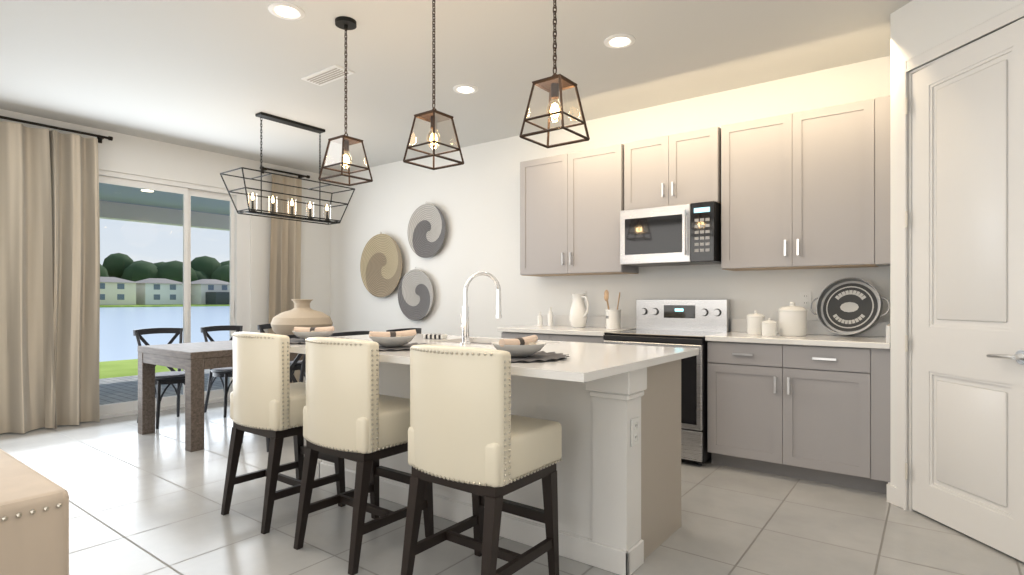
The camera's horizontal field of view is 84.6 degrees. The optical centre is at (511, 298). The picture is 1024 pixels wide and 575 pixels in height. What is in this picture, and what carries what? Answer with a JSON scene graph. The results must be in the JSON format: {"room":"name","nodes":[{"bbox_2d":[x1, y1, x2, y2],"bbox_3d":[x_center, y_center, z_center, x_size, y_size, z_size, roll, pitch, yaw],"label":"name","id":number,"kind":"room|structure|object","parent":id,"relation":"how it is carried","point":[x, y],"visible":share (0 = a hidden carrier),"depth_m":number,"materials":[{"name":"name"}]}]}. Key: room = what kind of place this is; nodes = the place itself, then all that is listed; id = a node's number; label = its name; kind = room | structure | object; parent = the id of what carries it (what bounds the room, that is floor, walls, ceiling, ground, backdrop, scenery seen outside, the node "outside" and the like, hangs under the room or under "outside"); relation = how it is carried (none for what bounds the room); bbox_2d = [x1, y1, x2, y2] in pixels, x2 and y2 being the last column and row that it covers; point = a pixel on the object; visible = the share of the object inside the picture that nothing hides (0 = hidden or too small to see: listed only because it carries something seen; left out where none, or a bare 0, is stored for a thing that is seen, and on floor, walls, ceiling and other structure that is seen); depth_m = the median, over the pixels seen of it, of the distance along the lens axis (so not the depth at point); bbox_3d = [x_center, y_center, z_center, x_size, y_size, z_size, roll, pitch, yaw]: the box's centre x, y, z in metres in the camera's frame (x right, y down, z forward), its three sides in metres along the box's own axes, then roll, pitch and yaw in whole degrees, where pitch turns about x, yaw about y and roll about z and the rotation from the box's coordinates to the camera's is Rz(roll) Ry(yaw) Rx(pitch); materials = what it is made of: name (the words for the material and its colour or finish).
{"room":"dining room","nodes":[
{"label":"dining room","id":0,"kind":"room"},
{"bbox_2d":[0,109,329,381],"bbox_3d":[-4.840,-0.235,4.498,0.140,2.830,7.800,0,0,37],"label":"wall","id":1,"kind":"structure","parent":0,"point":[128,154],"depth_m":6.70,"materials":[{"name":"white paint"}]},
{"bbox_2d":[8,169,249,432],"bbox_3d":[-3.926,-0.040,5.719,0.100,2.440,2.550,0,0,37],"label":"sliding glass door","id":2,"kind":"structure","parent":1,"relation":"attached to","point":[239,237],"depth_m":6.24,"materials":[{"name":"white"}]},
{"bbox_2d":[0,116,309,178],"bbox_3d":[-3.807,-1.550,5.660,0.119,0.070,3.930,0,0,37],"label":"curtain rod","id":3,"kind":"object","parent":1,"relation":"attached to","point":[100,137],"visible":0.81,"depth_m":5.29,"materials":[{"name":"brown metal"}]},
{"bbox_2d":[0,121,99,433],"bbox_3d":[-4.403,-0.176,4.772,0.169,2.688,1.550,0,0,37],"label":"curtain","id":4,"kind":"object","parent":3,"relation":"hanging from","point":[49,278],"visible":1,"depth_m":5.07,"materials":[{"name":"fabric"}]},
{"bbox_2d":[268,174,301,382],"bbox_3d":[-2.781,-0.176,6.942,0.124,2.688,0.491,0,0,37],"label":"curtain","id":5,"kind":"object","parent":3,"relation":"hanging from","point":[285,265],"visible":0.6,"depth_m":6.96,"materials":[{"name":"fabric"}]},
{"bbox_2d":[0,0,911,175],"bbox_3d":[-1.662,-1.700,2.119,8.200,0.100,8.200,0,0,37],"label":"ceiling","id":6,"kind":"structure","parent":0,"point":[215,76],"depth_m":3.90,"materials":[{"name":"white paint"}]},
{"bbox_2d":[268,2,304,19],"bbox_3d":[-1.293,-1.644,3.229,0.200,0.010,0.200,0,0,37],"label":"recessed light","id":7,"kind":"object","parent":6,"relation":"in","point":[286,10],"visible":1,"depth_m":3.22,"materials":[{"name":"white"}]},
{"bbox_2d":[220,112,354,224],"bbox_3d":[-2.057,-1.197,5.262,0.382,0.906,1.152,0,0,37],"label":"chandelier","id":8,"kind":"object","parent":6,"relation":"hanging from","point":[270,117],"visible":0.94,"depth_m":5.20,"materials":[{"name":"black metal"},{"name":"glass"}]},
{"bbox_2d":[301,64,354,85],"bbox_3d":[-1.362,-1.643,4.155,0.420,0.014,0.170,0,0,37],"label":"ceiling vent","id":9,"kind":"object","parent":6,"relation":"in","point":[332,73],"visible":1,"depth_m":4.14,"materials":[{"name":"white metal"}]},
{"bbox_2d":[318,16,372,185],"bbox_3d":[-0.989,-1.174,3.351,0.229,0.952,0.229,0,0,37],"label":"pendant light","id":10,"kind":"object","parent":6,"relation":"hanging from","point":[336,148],"visible":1,"depth_m":3.33,"materials":[{"name":"brown metal"}]},
{"bbox_2d":[403,0,463,169],"bbox_3d":[-0.405,-1.174,2.914,0.229,0.952,0.229,0,0,37],"label":"pendant light","id":11,"kind":"object","parent":6,"relation":"hanging from","point":[442,126],"visible":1,"depth_m":2.90,"materials":[{"name":"brown metal"}]},
{"bbox_2d":[453,84,477,93],"bbox_3d":[-0.366,-1.644,4.434,0.200,0.010,0.200,0,0,37],"label":"recessed light","id":12,"kind":"object","parent":6,"relation":"in","point":[465,89],"visible":1,"depth_m":4.42,"materials":[{"name":"white plastic"}]},
{"bbox_2d":[519,0,589,147],"bbox_3d":[0.188,-1.174,2.470,0.229,0.952,0.229,0,0,37],"label":"pendant light","id":13,"kind":"object","parent":6,"relation":"hanging from","point":[554,85],"visible":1,"depth_m":2.46,"materials":[{"name":"brown metal"}]},
{"bbox_2d":[604,34,634,48],"bbox_3d":[0.689,-1.644,3.607,0.200,0.010,0.200,0,0,37],"label":"recessed light","id":14,"kind":"object","parent":6,"relation":"in","point":[617,41],"visible":1,"depth_m":3.59,"materials":[{"name":"white"}]},
{"bbox_2d":[0,400,1023,574],"bbox_3d":[-1.662,1.230,2.119,8.200,0.100,8.200,0,0,37],"label":"floor","id":15,"kind":"structure","parent":0,"point":[146,504],"depth_m":2.93,"materials":[{"name":"tile"}]},
{"bbox_2d":[0,449,68,574],"bbox_3d":[-2.353,0.870,1.548,1.578,0.620,1.457,0,0,37],"label":"sofa","id":16,"kind":"object","parent":15,"relation":"on","point":[34,522],"visible":1,"depth_m":1.61,"materials":[{"name":"fabric"}]},
{"bbox_2d":[133,328,184,428],"bbox_3d":[-3.283,0.735,5.368,0.491,0.895,0.442,0,0,37],"label":"dining chair","id":17,"kind":"object","parent":15,"relation":"on","point":[172,376],"visible":0.5,"depth_m":5.32,"materials":[{"name":"black wood"}]},
{"bbox_2d":[200,325,242,417],"bbox_3d":[-2.917,0.735,5.857,0.491,0.895,0.442,0,0,37],"label":"dining chair","id":18,"kind":"object","parent":15,"relation":"on","point":[224,372],"visible":0.5,"depth_m":5.79,"materials":[{"name":"black wood"}]},
{"bbox_2d":[138,336,330,451],"bbox_3d":[-2.297,0.797,5.392,1.020,0.765,1.920,0,0,37],"label":"dining table","id":19,"kind":"object","parent":15,"relation":"on","point":[194,360],"visible":0.46,"depth_m":4.53,"materials":[{"name":"brown wood"}]},
{"bbox_2d":[271,299,332,334],"bbox_3d":[-2.117,0.211,5.682,0.590,0.405,0.590,0,0,37],"label":"vase","id":20,"kind":"object","parent":19,"relation":"on","point":[301,313],"visible":0.77,"depth_m":5.48,"materials":[{"name":"ceramic"}]},
{"bbox_2d":[242,335,305,451],"bbox_3d":[-1.928,0.735,4.591,0.491,0.895,0.442,0,0,37],"label":"dining chair","id":21,"kind":"object","parent":15,"relation":"on","point":[293,364],"depth_m":4.53,"materials":[{"name":"black wood"}]},
{"bbox_2d":[257,324,305,382],"bbox_3d":[-2.552,0.735,6.345,0.491,0.895,0.442,0,0,37],"label":"dining chair","id":22,"kind":"object","parent":15,"relation":"on","point":[261,327],"visible":0.23,"depth_m":6.32,"materials":[{"name":"black wood"}]},
{"bbox_2d":[221,332,345,533],"bbox_3d":[-1.267,0.680,3.147,0.489,1.000,0.500,0,0,37],"label":"stool","id":23,"kind":"object","parent":15,"relation":"on","point":[267,399],"visible":0.94,"depth_m":2.93,"materials":[{"name":"brown wood"}]},
{"bbox_2d":[331,331,369,336],"bbox_3d":[-1.562,0.735,5.079,0.491,0.895,0.442,0,0,37],"label":"dining chair","id":24,"kind":"object","parent":15,"relation":"on","point":[350,333],"visible":0.04,"depth_m":4.89,"materials":[{"name":"black"}]},
{"bbox_2d":[294,337,433,574],"bbox_3d":[-0.706,0.680,2.727,0.489,1.000,0.500,0,0,37],"label":"stool","id":25,"kind":"object","parent":15,"relation":"on","point":[350,412],"visible":0.9,"depth_m":2.52,"materials":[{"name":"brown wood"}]},
{"bbox_2d":[386,328,420,333],"bbox_3d":[-1.196,0.735,5.568,0.491,0.895,0.442,0,0,37],"label":"dining chair","id":26,"kind":"object","parent":15,"relation":"on","point":[418,330],"visible":0.02,"depth_m":5.42,"materials":[{"name":"black"}]},
{"bbox_2d":[401,344,561,574],"bbox_3d":[-0.122,0.680,2.290,0.489,1.000,0.500,0,0,37],"label":"stool","id":27,"kind":"object","parent":15,"relation":"on","point":[468,432],"visible":1,"depth_m":2.11,"materials":[{"name":"brown wood"}]},
{"bbox_2d":[319,359,680,574],"bbox_3d":[-0.196,0.736,3.293,2.228,0.888,0.687,0,0,37],"label":"kitchen island","id":28,"kind":"object","parent":15,"relation":"on","point":[619,504],"depth_m":2.58,"materials":[{"name":"white wood"}]},
{"bbox_2d":[290,335,481,353],"bbox_3d":[-0.903,0.276,3.574,0.811,0.032,1.200,0,0,37],"label":"island countertop","id":29,"kind":"structure","parent":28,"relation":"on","point":[294,348],"depth_m":3.57,"materials":[{"name":"white stone"}]},
{"bbox_2d":[290,326,348,343],"bbox_3d":[-1.195,0.212,3.393,0.449,0.093,0.448,0,0,37],"label":"place setting","id":30,"kind":"object","parent":29,"relation":"on","point":[302,333],"visible":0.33,"depth_m":3.37,"materials":[{"name":"white ceramic"}]},
{"bbox_2d":[423,334,446,338],"bbox_3d":[-0.495,0.244,3.644,0.135,0.028,0.085,0,0,17],"label":"towel","id":31,"kind":"object","parent":29,"relation":"on","point":[434,336],"visible":0.98,"depth_m":3.61,"materials":[{"name":"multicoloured fabric"}]},
{"bbox_2d":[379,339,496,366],"bbox_3d":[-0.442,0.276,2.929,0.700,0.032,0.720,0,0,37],"label":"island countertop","id":32,"kind":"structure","parent":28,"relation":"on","point":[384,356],"depth_m":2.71,"materials":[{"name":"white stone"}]},
{"bbox_2d":[369,329,425,350],"bbox_3d":[-0.631,0.212,2.970,0.449,0.093,0.447,0,0,37],"label":"place setting","id":33,"kind":"object","parent":32,"relation":"on","point":[394,341],"visible":0.79,"depth_m":2.92,"materials":[{"name":"white ceramic"}]},
{"bbox_2d":[460,307,469,342],"bbox_3d":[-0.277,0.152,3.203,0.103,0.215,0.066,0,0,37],"label":"faucet","id":34,"kind":"object","parent":32,"relation":"on","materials":[{"name":"silver metal"}]},
{"bbox_2d":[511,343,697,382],"bbox_3d":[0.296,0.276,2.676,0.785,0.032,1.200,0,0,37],"label":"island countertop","id":35,"kind":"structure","parent":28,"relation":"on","point":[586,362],"depth_m":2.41,"materials":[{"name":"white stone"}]},
{"bbox_2d":[458,339,499,342],"bbox_3d":[-0.104,0.380,3.382,0.724,0.200,0.434,0,0,37],"label":"sink","id":36,"kind":"object","parent":35,"relation":"in","point":[459,340],"depth_m":3.69,"materials":[{"name":"silver metal"}]},
{"bbox_2d":[492,335,568,362],"bbox_3d":[0.030,0.212,2.476,0.446,0.093,0.446,0,0,37],"label":"place setting","id":37,"kind":"object","parent":35,"relation":"on","point":[524,349],"visible":0.71,"depth_m":2.40,"materials":[{"name":"white ceramic"}]},
{"bbox_2d":[631,417,638,446],"bbox_3d":[0.537,0.580,2.452,0.010,0.118,0.075,0,0,37],"label":"outlet","id":38,"kind":"object","parent":28,"relation":"attached to","point":[634,431],"visible":1,"depth_m":2.44,"materials":[{"name":"white plastic"}]},
{"bbox_2d":[498,331,603,342],"bbox_3d":[0.504,0.738,4.978,1.039,0.885,0.619,0,0,37],"label":"base cabinet","id":39,"kind":"object","parent":15,"relation":"on","point":[505,334],"depth_m":4.66,"materials":[{"name":"grey"}]},
{"bbox_2d":[497,323,635,334],"bbox_3d":[0.488,0.278,4.970,1.064,0.035,0.652,0,0,37],"label":"countertop","id":40,"kind":"structure","parent":39,"relation":"on","point":[535,330],"depth_m":4.76,"materials":[{"name":"white stone"}]},
{"bbox_2d":[537,312,542,325],"bbox_3d":[0.265,0.194,5.360,0.052,0.130,0.052,0,0,37],"label":"bottle","id":41,"kind":"object","parent":40,"relation":"on","point":[539,320],"visible":1,"depth_m":5.34,"materials":[{"name":"white ceramic"}]},
{"bbox_2d":[547,307,552,325],"bbox_3d":[0.363,0.169,5.324,0.056,0.180,0.056,0,0,37],"label":"bottle","id":42,"kind":"object","parent":40,"relation":"on","point":[550,318],"visible":1,"depth_m":5.30,"materials":[{"name":"white ceramic"}]},
{"bbox_2d":[569,294,588,327],"bbox_3d":[0.616,0.107,5.035,0.215,0.304,0.164,0,0,37],"label":"pitcher","id":43,"kind":"object","parent":40,"relation":"on","point":[578,317],"visible":1,"depth_m":4.99,"materials":[{"name":"white ceramic"}]},
{"bbox_2d":[604,290,620,328],"bbox_3d":[0.859,0.091,4.808,0.176,0.335,0.145,0,0,37],"label":"utensil crock","id":44,"kind":"object","parent":40,"relation":"on","point":[613,318],"visible":1,"depth_m":4.76,"materials":[{"name":"white ceramic"}]},
{"bbox_2d":[603,299,729,465],"bbox_3d":[1.195,0.593,4.375,0.766,1.175,0.751,0,0,37],"label":"range","id":45,"kind":"object","parent":15,"relation":"on","point":[685,323],"visible":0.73,"depth_m":4.17,"materials":[{"name":"silver metal"}]},
{"bbox_2d":[708,343,880,491],"bbox_3d":[1.941,0.738,3.903,0.971,0.885,0.619,0,0,37],"label":"base cabinet","id":46,"kind":"object","parent":15,"relation":"on","point":[813,404],"depth_m":3.61,"materials":[{"name":"grey wood"}]},
{"bbox_2d":[705,331,889,350],"bbox_3d":[1.968,0.278,3.862,1.071,0.035,0.652,0,0,37],"label":"countertop","id":47,"kind":"structure","parent":46,"relation":"on","point":[878,343],"depth_m":3.66,"materials":[{"name":"white stone"}]},
{"bbox_2d":[747,311,764,334],"bbox_3d":[1.764,0.173,4.075,0.121,0.172,0.121,0,0,37],"label":"canister","id":48,"kind":"object","parent":47,"relation":"on","point":[755,319],"visible":0.88,"depth_m":4.03,"materials":[{"name":"white ceramic"}]},
{"bbox_2d":[762,318,776,335],"bbox_3d":[1.791,0.199,3.919,0.098,0.120,0.098,0,0,37],"label":"canister","id":49,"kind":"object","parent":47,"relation":"on","point":[769,327],"visible":1,"depth_m":3.88,"materials":[{"name":"white ceramic"}]},
{"bbox_2d":[778,302,806,335],"bbox_3d":[1.963,0.142,3.940,0.183,0.235,0.183,0,0,37],"label":"canister","id":50,"kind":"object","parent":47,"relation":"on","point":[792,319],"visible":1,"depth_m":3.87,"materials":[{"name":"white ceramic"}]},
{"bbox_2d":[810,277,889,335],"bbox_3d":[2.296,0.054,3.843,0.481,0.397,0.178,0,0,37],"label":"decorative tray","id":51,"kind":"object","parent":47,"relation":"on","point":[850,306],"visible":1,"depth_m":3.85,"materials":[{"name":"grey metal"}]},
{"bbox_2d":[330,56,889,337],"bbox_3d":[0.717,-0.235,5.297,8.080,2.830,0.140,0,0,37],"label":"wall","id":52,"kind":"structure","parent":0,"point":[474,198],"depth_m":5.74,"materials":[{"name":"white paint"}]},
{"bbox_2d":[360,232,401,297],"bbox_3d":[-1.583,-0.413,6.880,0.776,0.803,0.073,0,0,37],"label":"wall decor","id":53,"kind":"object","parent":52,"relation":"attached to","point":[381,265],"visible":1,"depth_m":6.90,"materials":[{"name":"beige wicker"}]},
{"bbox_2d":[398,267,433,320],"bbox_3d":[-1.106,-0.053,6.532,0.596,0.623,0.058,0,0,37],"label":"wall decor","id":54,"kind":"object","parent":52,"relation":"attached to","point":[415,295],"visible":1,"depth_m":6.54,"materials":[{"name":"grey wicker"}]},
{"bbox_2d":[407,201,445,257],"bbox_3d":[-0.963,-0.783,6.423,0.616,0.643,0.060,0,0,37],"label":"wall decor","id":55,"kind":"object","parent":52,"relation":"attached to","point":[426,232],"visible":1,"depth_m":6.43,"materials":[{"name":"grey wicker"}]},
{"bbox_2d":[520,144,638,276],"bbox_3d":[0.589,-0.750,5.093,1.040,1.060,0.334,0,0,37],"label":"upper cabinet","id":56,"kind":"object","parent":52,"relation":"attached to","point":[571,204],"depth_m":4.92,"materials":[{"name":"grey wood"}]},
{"bbox_2d":[579,291,585,303],"bbox_3d":[0.656,-0.010,5.248,0.075,0.118,0.010,0,0,37],"label":"outlet","id":57,"kind":"object","parent":52,"relation":"attached to","point":[582,292],"visible":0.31,"depth_m":5.23,"materials":[{"name":"white plastic"}]},
{"bbox_2d":[624,127,719,209],"bbox_3d":[1.326,-1.000,4.542,0.760,0.560,0.334,0,0,37],"label":"upper cabinet","id":58,"kind":"object","parent":52,"relation":"attached to","point":[681,168],"depth_m":4.38,"materials":[{"name":"grey wood"}]},
{"bbox_2d":[620,201,720,266],"bbox_3d":[1.286,-0.492,4.487,0.752,0.441,0.467,0,0,37],"label":"microwave","id":59,"kind":"object","parent":58,"relation":"attached to","point":[680,234],"visible":0.98,"depth_m":4.31,"materials":[{"name":"silver metal"}]},
{"bbox_2d":[537,315,884,334],"bbox_3d":[1.419,0.210,4.668,2.917,0.100,0.020,0,0,37],"label":"backsplash","id":60,"kind":"structure","parent":52,"relation":"attached to","point":[813,327],"depth_m":4.41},
{"bbox_2d":[720,97,879,270],"bbox_3d":[2.031,-0.750,4.014,0.961,1.060,0.334,0,0,37],"label":"upper cabinet","id":61,"kind":"object","parent":52,"relation":"attached to","point":[808,189],"depth_m":3.84,"materials":[{"name":"grey wood"}]},
{"bbox_2d":[800,292,810,307],"bbox_3d":[2.153,0.010,4.127,0.075,0.118,0.010,0,0,37],"label":"outlet","id":62,"kind":"object","parent":52,"relation":"attached to","point":[805,299],"visible":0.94,"depth_m":4.12,"materials":[{"name":"white plastic"}]},
{"bbox_2d":[890,0,1023,486],"bbox_3d":[2.453,-0.235,2.217,0.211,2.830,2.292,0,0,-8],"label":"wall","id":63,"kind":"structure","parent":0,"point":[917,27],"depth_m":3.17,"materials":[{"name":"white paint"}]},
{"bbox_2d":[885,323,889,342],"bbox_3d":[2.386,0.210,3.543,0.020,0.100,0.622,0,0,37],"label":"backsplash","id":64,"kind":"structure","parent":63,"relation":"attached to","point":[887,325],"depth_m":3.29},
{"bbox_2d":[905,97,907,479],"bbox_3d":[2.192,-0.055,3.133,0.017,2.120,0.023,0,0,37],"label":"door hinges","id":65,"kind":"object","parent":63,"relation":"attached to","point":[906,336],"depth_m":3.12,"materials":[{"name":"silver metal"}]},
{"bbox_2d":[897,2,1023,510],"bbox_3d":[2.323,-0.072,2.784,0.164,2.505,0.860,0,0,-8],"label":"door frame","id":66,"kind":"structure","parent":63,"relation":"attached to","point":[907,69],"depth_m":3.14,"materials":[{"name":"white wood"}]},
{"bbox_2d":[912,18,1023,561],"bbox_3d":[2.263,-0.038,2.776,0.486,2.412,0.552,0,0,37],"label":"pantry door","id":67,"kind":"structure","parent":63,"relation":"in","point":[968,290],"depth_m":2.76,"materials":[{"name":"white wood"}]},
{"label":"outside","id":68,"kind":"structure","parent":0,"visible":0},
{"bbox_2d":[99,359,182,378],"bbox_3d":[-0.377,1.380,19.020,3.599,0.200,150.000,0,0,37],"label":"lawn","id":69,"kind":"structure","parent":68,"point":[121,368],"depth_m":10.29,"materials":[{"name":"green plant"}]},
{"bbox_2d":[99,306,229,361],"bbox_3d":[-26.672,1.805,82.427,114.499,0.150,500.000,0,0,37],"label":"lake","id":70,"kind":"structure","parent":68,"point":[122,347],"depth_m":37.46,"materials":[{"name":"blue liquid"}]},
{"bbox_2d":[99,369,229,404],"bbox_3d":[-5.122,1.226,6.958,3.259,0.068,15.000,0,0,37],"label":"patio","id":71,"kind":"structure","parent":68,"point":[113,390],"depth_m":7.46,"materials":[{"name":"grey concrete"}]},
{"bbox_2d":[99,183,229,230],"bbox_3d":[-5.162,-1.410,6.988,3.359,0.420,15.000,0,0,37],"label":"roof","id":72,"kind":"structure","parent":68,"point":[159,208],"depth_m":8.61,"materials":[{"name":"blue"}]},
{"bbox_2d":[100,253,229,281],"bbox_3d":[-101.873,-5.664,143.112,26.343,14.069,294.782,0,0,37],"label":"trees","id":73,"kind":"object","parent":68,"point":[208,268],"depth_m":147.32,"materials":[{"name":"green plant"}]},
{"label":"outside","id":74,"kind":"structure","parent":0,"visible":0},
{"bbox_2d":[100,304,229,307],"bbox_3d":[-181.373,1.655,198.242,271.999,0.450,700.000,0,0,37],"label":"shore","id":75,"kind":"structure","parent":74,"point":[164,305],"depth_m":117.83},
{"bbox_2d":[100,277,229,304],"bbox_3d":[-80.376,-1.680,128.398,18.910,6.080,230.432,0,0,37],"label":"houses","id":76,"kind":"structure","parent":75,"relation":"on","point":[114,289],"depth_m":128.46,"materials":[{"name":"painted stucco"},{"name":"roof shingles"},{"name":"window glass"}]}
]}

